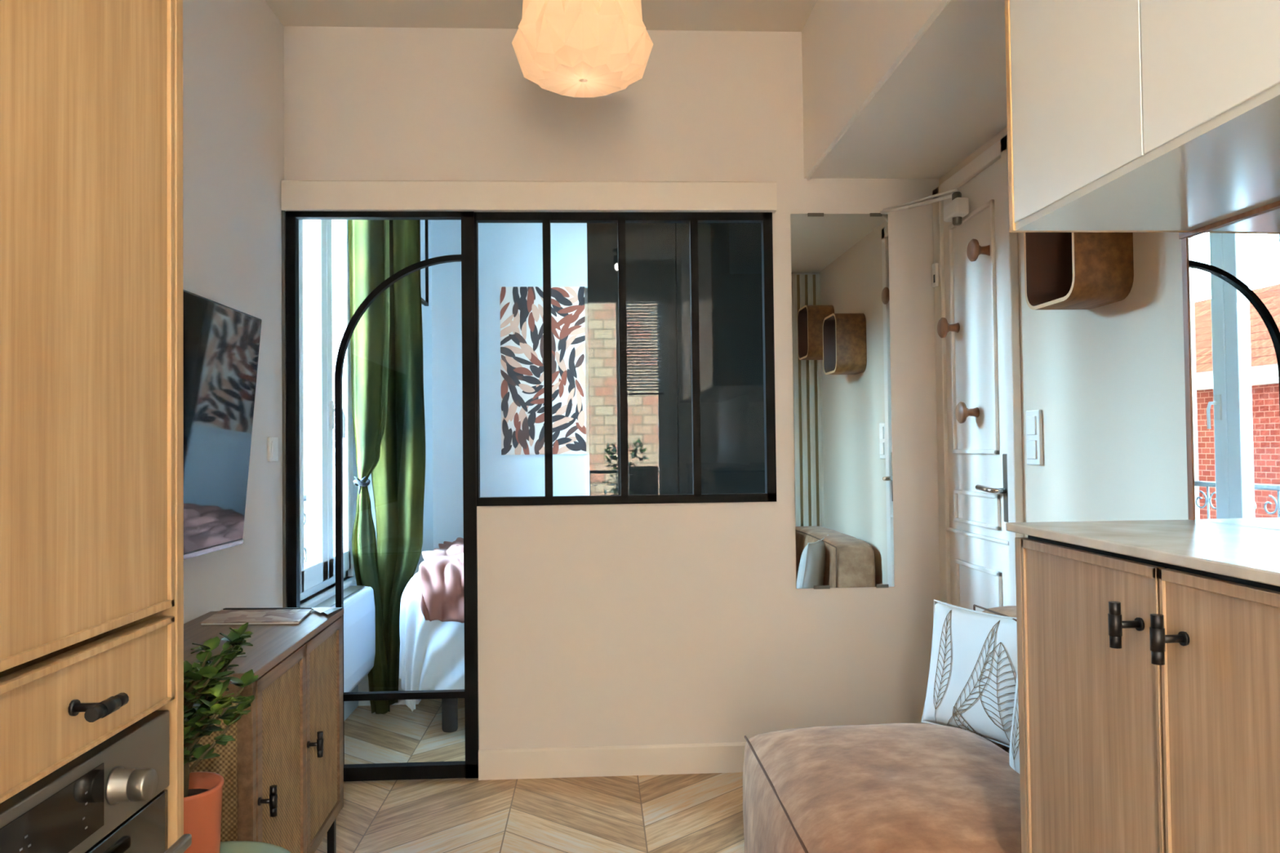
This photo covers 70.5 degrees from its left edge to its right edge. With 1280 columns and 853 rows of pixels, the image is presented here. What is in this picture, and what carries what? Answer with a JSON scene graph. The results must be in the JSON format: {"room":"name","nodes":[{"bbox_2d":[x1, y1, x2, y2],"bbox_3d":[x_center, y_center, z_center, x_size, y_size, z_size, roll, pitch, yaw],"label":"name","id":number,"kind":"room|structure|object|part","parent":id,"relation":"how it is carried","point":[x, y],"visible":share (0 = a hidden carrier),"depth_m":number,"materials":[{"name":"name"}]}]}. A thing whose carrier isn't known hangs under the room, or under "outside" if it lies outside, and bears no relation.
{"room":"studio apartment","nodes":[
{"label":"studio apartment","id":0,"kind":"room"},
{"bbox_2d":[182,0,358,720],"bbox_3d":[-1.290,-0.124,1.741,0.140,2.775,6.200,-1,-1,-3],"label":"wall","id":1,"kind":"structure","parent":0,"point":[233,50],"depth_m":2.94,"materials":[{"name":"white paint"}]},
{"bbox_2d":[182,289,262,559],"bbox_3d":[-1.188,0.000,2.224,0.105,0.693,1.140,-1,-1,-3],"label":"television","id":2,"kind":"object","parent":1,"relation":"attached to","point":[221,342],"visible":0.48,"depth_m":2.53,"materials":[{"name":"black glass"}]},
{"bbox_2d":[267,436,278,462],"bbox_3d":[-1.282,0.080,3.169,0.014,0.086,0.080,-1,-1,-3],"label":"light switch","id":3,"kind":"object","parent":1,"relation":"attached to","point":[273,442],"visible":1,"depth_m":3.15,"materials":[{"name":"white plastic"}]},
{"bbox_2d":[281,210,287,607],"bbox_3d":[-1.289,0.256,3.315,0.011,2.083,0.080,-1,-1,-3],"label":"door frame","id":4,"kind":"structure","parent":1,"relation":"attached to","point":[283,212],"depth_m":3.28,"materials":[{"name":"black metal"}]},
{"bbox_2d":[298,219,356,607],"bbox_3d":[-1.365,-0.315,3.845,0.203,2.070,0.800,-1,-1,-3],"label":"window","id":5,"kind":"structure","parent":1,"relation":"in","point":[327,249],"depth_m":3.78,"materials":[{"name":"white"}]},
{"bbox_3d":[-1.351,-0.334,3.668,0.065,1.960,0.355,-1,-1,-3],"label":"sash","id":6,"kind":"part","parent":5,"relation":"part of","materials":[{"name":"white"}]},
{"bbox_3d":[-1.370,0.705,3.822,0.170,0.030,0.800,-1,-1,-3],"label":"sill","id":7,"kind":"part","parent":5,"relation":"part of","materials":[{"name":"white"}]},
{"bbox_3d":[-1.294,-0.030,3.887,0.062,0.160,0.036,-1,-1,-3],"label":"handle","id":8,"kind":"part","parent":5,"relation":"part of","materials":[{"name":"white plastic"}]},
{"bbox_3d":[-1.368,-0.326,4.023,0.065,1.960,0.355,-1,-1,-3],"label":"sash","id":9,"kind":"part","parent":5,"relation":"part of","materials":[{"name":"white"}]},
{"bbox_2d":[313,585,375,692],"bbox_3d":[-1.239,0.904,3.744,0.137,0.406,0.640,-1,-1,-3],"label":"radiator","id":10,"kind":"object","parent":1,"relation":"attached to","point":[359,611],"visible":0.49,"depth_m":3.79,"materials":[{"name":"white metal"}]},
{"bbox_2d":[313,585,364,607],"bbox_3d":[-1.241,0.704,3.748,0.060,0.006,0.560,-1,-1,-3],"label":"grille","id":11,"kind":"object","parent":10,"relation":"attached to","point":[351,592],"depth_m":3.77,"materials":[{"name":"silver metal"}]},
{"bbox_2d":[348,219,425,714],"bbox_3d":[-1.167,-0.055,4.213,0.356,2.702,0.206,0,-1,-24],"label":"curtain","id":12,"kind":"object","parent":1,"relation":"hanging from","point":[387,371],"visible":0.76,"depth_m":4.19,"materials":[{"name":"green fabric"}]},
{"bbox_2d":[348,219,390,714],"bbox_3d":[-1.232,-0.045,4.117,0.190,2.680,0.084,-1,-1,-3],"label":"drape","id":13,"kind":"object","parent":12,"relation":"hanging from","point":[368,239],"depth_m":4.11,"materials":[{"name":"green fabric"}]},
{"bbox_2d":[371,219,425,705],"bbox_3d":[-1.141,-0.049,4.236,0.265,2.670,0.097,-1,-1,-3],"label":"drape","id":14,"kind":"object","parent":12,"relation":"hanging from","point":[398,477],"depth_m":4.22,"materials":[{"name":"green fabric"}]},
{"bbox_2d":[302,219,306,563],"bbox_3d":[-2.081,-1.454,14.300,0.160,22.000,31.300,-1,-1,-3],"label":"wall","id":15,"kind":"structure","parent":0,"point":[304,220],"depth_m":4.38,"materials":[{"name":"white paint"}]},
{"bbox_2d":[303,495,306,563],"bbox_3d":[-1.576,0.530,3.816,0.028,0.424,1.100,-1,-1,-3],"label":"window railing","id":16,"kind":"structure","parent":15,"relation":"in","point":[304,496],"depth_m":4.33,"materials":[{"name":"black metal"}]},
{"bbox_2d":[356,219,433,706],"bbox_3d":[-1.218,-0.064,4.533,0.280,2.775,0.430,-1,-1,-3],"label":"wall","id":17,"kind":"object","parent":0,"point":[428,522],"visible":0.21,"depth_m":4.61,"materials":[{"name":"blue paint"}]},
{"bbox_2d":[419,219,428,306],"bbox_3d":[-1.075,-0.950,4.470,0.020,0.680,0.220,-1,-1,-3],"label":"picture frame","id":18,"kind":"object","parent":17,"relation":"attached to","point":[424,224],"visible":0.33,"depth_m":4.54,"materials":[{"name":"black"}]},
{"bbox_2d":[431,219,589,549],"bbox_3d":[-0.244,-0.068,4.872,3.200,2.775,0.150,-1,-1,-3],"label":"wall","id":19,"kind":"structure","parent":0,"point":[510,254],"depth_m":4.78,"materials":[{"name":"blue paint"}]},
{"bbox_2d":[499,286,586,454],"bbox_3d":[-0.510,-0.295,4.776,0.444,0.884,0.024,-1,-1,-3],"label":"wall art","id":20,"kind":"object","parent":19,"relation":"attached to","point":[522,318],"visible":0.88,"depth_m":4.76,"materials":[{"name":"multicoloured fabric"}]},
{"bbox_2d":[314,689,744,852],"bbox_3d":[-0.081,1.313,1.919,3.200,0.120,6.100,-1,-1,-3],"label":"floor","id":21,"kind":"structure","parent":0,"point":[682,813],"depth_m":3.05,"materials":[{"name":"brown wood"}]},
{"bbox_2d":[0,0,183,848],"bbox_3d":[-0.871,-0.146,0.909,0.613,2.772,0.616,-1,-1,-3],"label":"tall cabinet","id":22,"kind":"object","parent":21,"relation":"on","point":[91,363],"visible":1,"depth_m":1.01,"materials":[{"name":"brown wood"}]},
{"bbox_3d":[-0.612,0.299,0.912,0.023,0.109,0.568,-1,-1,-3],"label":"drawer","id":23,"kind":"part","parent":22,"relation":"part of","materials":[{"name":"brown wood"}]},
{"bbox_2d":[0,710,191,852],"bbox_3d":[-0.829,0.648,0.894,0.540,0.559,0.562,-1,-1,-3],"label":"oven","id":24,"kind":"object","parent":22,"relation":"in","point":[113,797],"visible":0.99,"depth_m":1.03,"materials":[{"name":"silver metal"}]},
{"bbox_3d":[-0.611,0.696,0.903,0.018,0.453,0.562,-1,-1,-3],"label":"door","id":25,"kind":"part","parent":24,"relation":"part of","materials":[{"name":"black glass"}]},
{"bbox_3d":[-0.590,0.417,1.055,0.041,0.042,0.042,-1,-1,-3],"label":"knob","id":26,"kind":"part","parent":24,"relation":"part of","materials":[{"name":"silver metal"}]},
{"bbox_3d":[-0.582,0.523,0.911,0.044,0.016,0.500,-1,-1,-3],"label":"door handle","id":27,"kind":"part","parent":24,"relation":"part of","materials":[{"name":"silver metal"}]},
{"bbox_3d":[-0.584,0.300,0.969,0.044,0.016,0.062,-1,-1,-3],"label":"handle","id":28,"kind":"part","parent":22,"relation":"part of","materials":[{"name":"black metal"}]},
{"bbox_2d":[219,840,290,852],"bbox_3d":[-0.724,0.998,1.474,0.320,0.506,0.320,-1,-1,-3],"label":"side table","id":29,"kind":"object","parent":21,"relation":"on","point":[231,846],"visible":0.68,"depth_m":1.61,"materials":[{"name":"green metal"}]},
{"bbox_2d":[183,622,258,852],"bbox_3d":[-0.737,0.534,1.470,0.193,0.420,0.216,-2,-2,44],"label":"potted plant","id":30,"kind":"object","parent":29,"relation":"on","point":[202,790],"visible":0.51,"depth_m":1.46,"materials":[{"name":"green plant"}]},
{"bbox_3d":[-0.734,0.660,1.451,0.124,0.168,0.124,-1,-1,-3],"label":"pot","id":31,"kind":"part","parent":30,"relation":"part of","materials":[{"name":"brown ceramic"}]},
{"bbox_3d":[-0.739,0.482,1.468,0.141,0.264,0.165,-2,-2,41],"label":"stem","id":32,"kind":"part","parent":30,"relation":"part of","materials":[{"name":"green plant"}]},
{"bbox_2d":[183,608,343,852],"bbox_3d":[-1.002,0.898,2.250,0.415,0.747,0.770,-1,-1,-5],"label":"sideboard","id":33,"kind":"object","parent":21,"relation":"on","point":[282,771],"visible":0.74,"depth_m":2.17,"materials":[{"name":"brown wood"}]},
{"bbox_3d":[-0.991,0.812,1.876,0.315,0.512,0.008,-1,-1,-5],"label":"cane panel","id":34,"kind":"part","parent":33,"relation":"part of","materials":[{"name":"brown wicker"}]},
{"bbox_3d":[-0.991,0.814,1.876,0.375,0.559,0.020,-1,-1,-5],"label":"frame","id":35,"kind":"part","parent":33,"relation":"part of","materials":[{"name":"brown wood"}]},
{"bbox_2d":[200,608,311,625],"bbox_3d":[-1.055,0.526,2.508,0.286,0.006,0.208,-1,-1,-3],"label":"magazine","id":36,"kind":"object","parent":33,"relation":"on","point":[280,615],"visible":1,"depth_m":2.48,"materials":[{"name":"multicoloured paper"}]},
{"bbox_3d":[-0.786,0.791,1.914,0.038,0.062,0.016,-1,-1,-5],"label":"handle","id":37,"kind":"part","parent":33,"relation":"part of","materials":[{"name":"black metal"}]},
{"bbox_3d":[-0.829,0.815,2.084,0.020,0.549,0.359,-1,-1,-5],"label":"door","id":38,"kind":"part","parent":33,"relation":"part of","materials":[{"name":"brown wood"}]},
{"bbox_3d":[-0.830,0.815,2.084,0.009,0.497,0.307,-1,-1,-5],"label":"cane panel","id":39,"kind":"part","parent":33,"relation":"part of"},
{"bbox_2d":[222,607,342,616],"bbox_3d":[-1.021,0.528,2.616,0.362,0.007,0.106,-1,-1,18],"label":"notebook","id":40,"kind":"object","parent":33,"relation":"on","point":[327,611],"visible":0.9,"depth_m":2.62,"materials":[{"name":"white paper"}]},
{"bbox_3d":[-0.816,0.800,2.280,0.038,0.062,0.016,-1,-1,-5],"label":"handle","id":41,"kind":"part","parent":33,"relation":"part of","materials":[{"name":"black metal"}]},
{"bbox_3d":[-0.859,0.823,2.446,0.020,0.549,0.359,-1,-1,-5],"label":"door","id":42,"kind":"part","parent":33,"relation":"part of","materials":[{"name":"brown wood"}]},
{"bbox_3d":[-0.860,0.823,2.446,0.009,0.497,0.307,-1,-1,-5],"label":"cane panel","id":43,"kind":"part","parent":33,"relation":"part of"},
{"bbox_3d":[-0.891,1.193,2.619,0.020,0.170,0.020,-1,-1,-5],"label":"leg","id":44,"kind":"part","parent":33,"relation":"part of","materials":[{"name":"black metal"}]},
{"bbox_3d":[-1.053,0.831,2.624,0.375,0.559,0.020,-1,-1,-5],"label":"frame","id":45,"kind":"part","parent":33,"relation":"part of","materials":[{"name":"brown wood"}]},
{"bbox_2d":[441,698,457,733],"bbox_3d":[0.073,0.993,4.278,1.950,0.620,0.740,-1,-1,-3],"label":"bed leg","id":46,"kind":"object","parent":21,"relation":"on","point":[449,706],"visible":0.11,"depth_m":3.86,"materials":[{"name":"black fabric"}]},
{"bbox_2d":[399,571,464,711],"bbox_3d":[-0.002,0.877,4.231,2.108,0.650,0.838,-1,-1,-3],"label":"duvet","id":47,"kind":"object","parent":46,"relation":"on","point":[432,654],"visible":0.11,"depth_m":3.79,"materials":[{"name":"white fabric"}]},
{"bbox_2d":[418,537,464,622],"bbox_3d":[-0.480,0.659,4.156,0.980,0.340,0.859,-1,-1,-3],"label":"pillow","id":48,"kind":"object","parent":47,"relation":"on","point":[441,574],"visible":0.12,"depth_m":3.77,"materials":[{"name":"pink fabric"}]},
{"bbox_2d":[586,222,764,495],"bbox_3d":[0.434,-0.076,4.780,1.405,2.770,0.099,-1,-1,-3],"label":"wardrobe","id":49,"kind":"object","parent":21,"relation":"on","point":[658,299],"visible":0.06,"depth_m":4.72,"materials":[{"name":"black"}]},
{"bbox_3d":[-0.036,-0.099,4.717,0.460,2.705,0.019,-1,-1,-3],"label":"door","id":50,"kind":"part","parent":49,"relation":"part of","materials":[{"name":"black"}]},
{"bbox_3d":[0.431,-0.104,4.740,0.465,2.705,0.019,-1,-1,-3],"label":"door","id":51,"kind":"part","parent":49,"relation":"part of","materials":[{"name":"black"}]},
{"bbox_2d":[742,604,1021,852],"bbox_3d":[0.743,0.865,2.096,0.941,0.753,1.077,-1,-1,-3],"label":"sofa","id":52,"kind":"object","parent":21,"relation":"on","point":[888,788],"visible":0.47,"depth_m":1.98,"materials":[{"name":"brown fabric"}]},
{"bbox_3d":[0.644,1.005,2.062,0.736,0.474,1.005,-1,-1,-3],"label":"seat","id":53,"kind":"part","parent":52,"relation":"part of","materials":[{"name":"brown fabric"}]},
{"bbox_2d":[920,599,1017,747],"bbox_3d":[0.927,0.667,2.434,0.130,0.343,0.396,0,-1,-28],"label":"cushion","id":54,"kind":"object","parent":52,"relation":"on","point":[971,683],"visible":0.79,"depth_m":2.42,"materials":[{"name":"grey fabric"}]},
{"bbox_3d":[1.099,0.861,2.114,0.226,0.753,1.076,-1,-1,-3],"label":"backrest","id":55,"kind":"part","parent":52,"relation":"part of","materials":[{"name":"brown fabric"}]},
{"bbox_2d":[1008,666,1019,773],"bbox_3d":[0.901,0.632,1.933,0.109,0.345,0.374,-1,-1,-7],"label":"cushion","id":56,"kind":"object","parent":52,"relation":"on","point":[1014,754],"visible":0.07,"depth_m":2.04,"materials":[{"name":"grey fabric"}]},
{"bbox_2d":[1014,535,1279,852],"bbox_3d":[0.825,0.684,0.621,0.379,1.060,1.788,-1,-1,-3],"label":"base cabinet","id":57,"kind":"object","parent":21,"relation":"on","point":[1148,691],"visible":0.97,"depth_m":1.16,"materials":[{"name":"brown wood"}]},
{"bbox_3d":[0.802,0.708,1.504,0.337,1.050,0.020,-1,-1,-3],"label":"panel","id":58,"kind":"part","parent":57,"relation":"part of","materials":[{"name":"brown wood"}]},
{"bbox_3d":[0.654,0.666,1.305,0.021,0.970,0.359,-1,-1,-3],"label":"door","id":59,"kind":"part","parent":57,"relation":"part of","materials":[{"name":"brown wood"}]},
{"bbox_3d":[0.625,0.255,1.167,0.042,0.058,0.016,-1,-1,-3],"label":"handle","id":60,"kind":"part","parent":57,"relation":"part of","materials":[{"name":"black metal"}]},
{"bbox_2d":[1005,520,1279,586],"bbox_3d":[0.834,0.147,0.639,0.347,0.014,1.800,-1,-1,-3],"label":"countertop","id":61,"kind":"structure","parent":57,"relation":"on","point":[1252,553],"depth_m":1.23,"materials":[{"name":"stone"}]},
{"bbox_3d":[0.629,0.253,1.079,0.042,0.058,0.016,-1,-1,-3],"label":"handle","id":62,"kind":"part","parent":57,"relation":"part of","materials":[{"name":"black metal"}]},
{"bbox_3d":[0.672,0.657,0.930,0.021,0.970,0.380,-1,-1,-3],"label":"door","id":63,"kind":"part","parent":57,"relation":"part of","materials":[{"name":"brown wood"}]},
{"bbox_2d":[264,0,817,31],"bbox_3d":[-0.111,-1.598,1.883,3.200,0.150,6.300,-1,-1,-3],"label":"ceiling","id":64,"kind":"structure","parent":0,"point":[766,15],"depth_m":3.27,"materials":[{"name":"beige paint"}]},
{"bbox_2d":[511,0,653,97],"bbox_3d":[-0.163,-1.236,2.553,0.398,0.541,0.398,-1,-1,-3],"label":"pendant lamp","id":65,"kind":"object","parent":64,"relation":"hanging from","point":[573,48],"visible":1,"depth_m":2.43,"materials":[{"name":"beige paper"}]},
{"bbox_2d":[801,0,1007,180],"bbox_3d":[0.922,-1.238,2.512,0.520,0.568,1.870,-1,-1,-3],"label":"soffit","id":66,"kind":"structure","parent":64,"relation":"attached to","point":[892,89],"depth_m":2.75,"materials":[{"name":"white paint"}]},
{"bbox_2d":[283,26,940,749],"bbox_3d":[0.063,-0.103,3.430,2.730,2.775,0.100,-1,-1,-3],"label":"wall","id":67,"kind":"structure","parent":0,"point":[679,623],"depth_m":3.38,"materials":[{"name":"white paint"}]},
{"bbox_2d":[285,211,479,782],"bbox_3d":[-0.942,0.247,3.323,0.681,2.073,0.040,-1,-1,-3],"label":"door","id":68,"kind":"structure","parent":67,"relation":"in","point":[468,768],"depth_m":3.31,"materials":[{"name":"black metal"}]},
{"bbox_3d":[-0.940,0.983,3.306,0.610,0.024,0.030,-1,-1,-3],"label":"cross rail","id":69,"kind":"part","parent":68,"relation":"part of","materials":[{"name":"black metal"}]},
{"bbox_2d":[280,180,777,213],"bbox_3d":[-0.397,-0.850,3.352,1.812,0.109,0.045,-1,-1,-3],"label":"trim","id":70,"kind":"structure","parent":67,"relation":"attached to","point":[476,196],"depth_m":3.33,"materials":[{"name":"beige paint"}]},
{"bbox_2d":[478,742,746,780],"bbox_3d":[0.288,1.227,3.355,1.757,0.106,0.014,-1,-1,-3],"label":"baseboard","id":71,"kind":"structure","parent":67,"relation":"attached to","point":[708,757],"depth_m":3.33,"materials":[{"name":"beige paint"}]},
{"bbox_2d":[474,212,776,506],"bbox_3d":[-0.053,-0.256,3.387,1.112,1.086,0.042,-1,-1,-3],"label":"window","id":72,"kind":"structure","parent":67,"relation":"in","point":[693,219],"depth_m":3.37,"materials":[{"name":"black"}]},
{"bbox_2d":[790,213,894,589],"bbox_3d":[0.761,-0.100,3.409,0.372,1.412,0.012,-1,-1,-3],"label":"wall mirror","id":73,"kind":"object","parent":67,"relation":"attached to","point":[841,347],"visible":1,"depth_m":3.41,"materials":[{"name":"silver mirror"}]},
{"bbox_2d":[938,125,1188,537],"bbox_3d":[1.340,-0.141,2.408,0.280,2.775,2.070,-1,-1,-3],"label":"wall","id":74,"kind":"structure","parent":0,"point":[1107,382],"depth_m":2.31,"materials":[{"name":"beige paint"}]},
{"bbox_2d":[932,133,1023,612],"bbox_3d":[1.128,0.179,3.111,0.080,2.170,0.630,-1,-1,-3],"label":"door","id":75,"kind":"structure","parent":74,"relation":"in","point":[977,314],"depth_m":3.07,"materials":[{"name":"beige paint"}]},
{"bbox_2d":[880,188,968,225],"bbox_3d":[1.038,-0.761,3.272,0.089,0.130,0.386,0,-1,-29],"label":"door closer","id":76,"kind":"object","parent":75,"relation":"attached to","point":[957,208],"depth_m":3.16,"materials":[{"name":"white plastic"}]},
{"bbox_3d":[1.009,-0.814,3.288,0.019,0.024,0.334,0,-2,-34],"label":"link rod","id":77,"kind":"part","parent":76,"relation":"part of","materials":[{"name":"white plastic"}]},
{"bbox_3d":[1.049,-0.807,3.232,0.020,0.024,0.219,0,-1,-33],"label":"arm","id":78,"kind":"part","parent":76,"relation":"part of","materials":[{"name":"white plastic"}]},
{"bbox_2d":[932,262,938,287],"bbox_3d":[1.109,-0.569,3.408,0.016,0.090,0.036,-1,-1,-3],"label":"sensor","id":79,"kind":"object","parent":75,"relation":"attached to","point":[935,266],"visible":1,"depth_m":3.39,"materials":[{"name":"white plastic"}]},
{"bbox_3d":[1.109,-0.354,3.253,0.066,0.074,0.074,-1,-1,-3],"label":"coat knob","id":80,"kind":"part","parent":75,"relation":"part of","materials":[{"name":"brown wood"}]},
{"bbox_3d":[1.120,-0.048,3.096,0.066,0.074,0.074,-1,-1,-3],"label":"coat knob","id":81,"kind":"part","parent":75,"relation":"part of","materials":[{"name":"brown wood"}]},
{"bbox_3d":[1.143,-0.321,3.119,0.013,0.830,0.360,-1,-1,-3],"label":"panel moulding","id":82,"kind":"part","parent":75,"relation":"part of","materials":[{"name":"beige paint"}]},
{"bbox_3d":[1.150,0.281,3.105,0.013,0.115,0.360,-1,-1,-3],"label":"panel moulding","id":83,"kind":"part","parent":75,"relation":"part of","materials":[{"name":"beige paint"}]},
{"bbox_3d":[1.151,0.373,3.098,0.015,0.012,0.506,-1,-1,-3],"label":"panel rail","id":84,"kind":"part","parent":75,"relation":"part of","materials":[{"name":"beige paint"}]},
{"bbox_3d":[1.156,0.719,3.096,0.013,0.490,0.360,-1,-1,-3],"label":"panel moulding","id":85,"kind":"part","parent":75,"relation":"part of","materials":[{"name":"beige paint"}]},
{"bbox_3d":[1.119,-0.581,2.985,0.066,0.074,0.074,-1,-1,-3],"label":"coat knob","id":86,"kind":"part","parent":75,"relation":"part of","materials":[{"name":"brown wood"}]},
{"bbox_3d":[1.132,0.202,2.925,0.051,0.025,0.122,-1,-1,-3],"label":"handle","id":87,"kind":"part","parent":75,"relation":"part of","materials":[{"name":"silver metal"}]},
{"bbox_3d":[1.163,0.195,2.875,0.009,0.217,0.035,-1,-1,-3],"label":"lock plate","id":88,"kind":"part","parent":75,"relation":"part of","materials":[{"name":"silver metal"}]},
{"bbox_2d":[1025,409,1043,465],"bbox_3d":[1.178,0.033,2.714,0.017,0.164,0.084,-1,-1,-3],"label":"light switch","id":89,"kind":"object","parent":74,"relation":"attached to","point":[1034,451],"visible":1,"depth_m":2.69,"materials":[{"name":"white plastic"}]},
{"bbox_2d":[1023,232,1133,310],"bbox_3d":[1.126,-0.458,2.341,0.148,0.290,0.256,-1,-1,-3],"label":"box shelf","id":90,"kind":"object","parent":74,"relation":"attached to","point":[1063,270],"visible":0.52,"depth_m":2.25,"materials":[{"name":"brown wood"}]},
{"bbox_3d":[1.311,-0.190,0.170,0.560,2.775,2.800,-1,-1,-3],"label":"wall","id":91,"kind":"structure","parent":0,"visible":0},
{"bbox_2d":[1004,0,1279,232],"bbox_3d":[0.833,-0.955,0.501,0.343,1.211,2.076,-1,-1,-3],"label":"upper cabinet","id":92,"kind":"object","parent":91,"relation":"attached to","point":[1124,116],"visible":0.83,"depth_m":1.22,"materials":[{"name":"white paint"}]},
{"bbox_3d":[0.632,-0.940,1.340,0.020,1.199,0.352,-1,-1,-3],"label":"door","id":93,"kind":"part","parent":92,"relation":"part of","materials":[{"name":"white paint"}]},
{"bbox_3d":[0.782,-0.932,1.531,0.343,1.211,0.014,-1,-1,-3],"label":"panel","id":94,"kind":"part","parent":92,"relation":"part of","materials":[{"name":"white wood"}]},
{"bbox_3d":[0.843,-0.356,0.481,0.339,0.012,2.062,-1,-1,-3],"label":"underside panel","id":95,"kind":"part","parent":92,"relation":"part of","materials":[{"name":"grey laminate"}]},
{"bbox_3d":[0.649,-0.948,0.986,0.020,1.199,0.352,-1,-1,-3],"label":"door","id":96,"kind":"part","parent":92,"relation":"part of","materials":[{"name":"white paint"}]},
{"bbox_2d":[1178,200,1279,529],"bbox_3d":[0.996,-0.108,0.872,0.022,0.502,1.350,-1,-1,-5],"label":"mirror","id":97,"kind":"object","parent":91,"relation":"attached to","point":[1231,265],"visible":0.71,"depth_m":1.43,"materials":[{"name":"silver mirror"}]}
]}

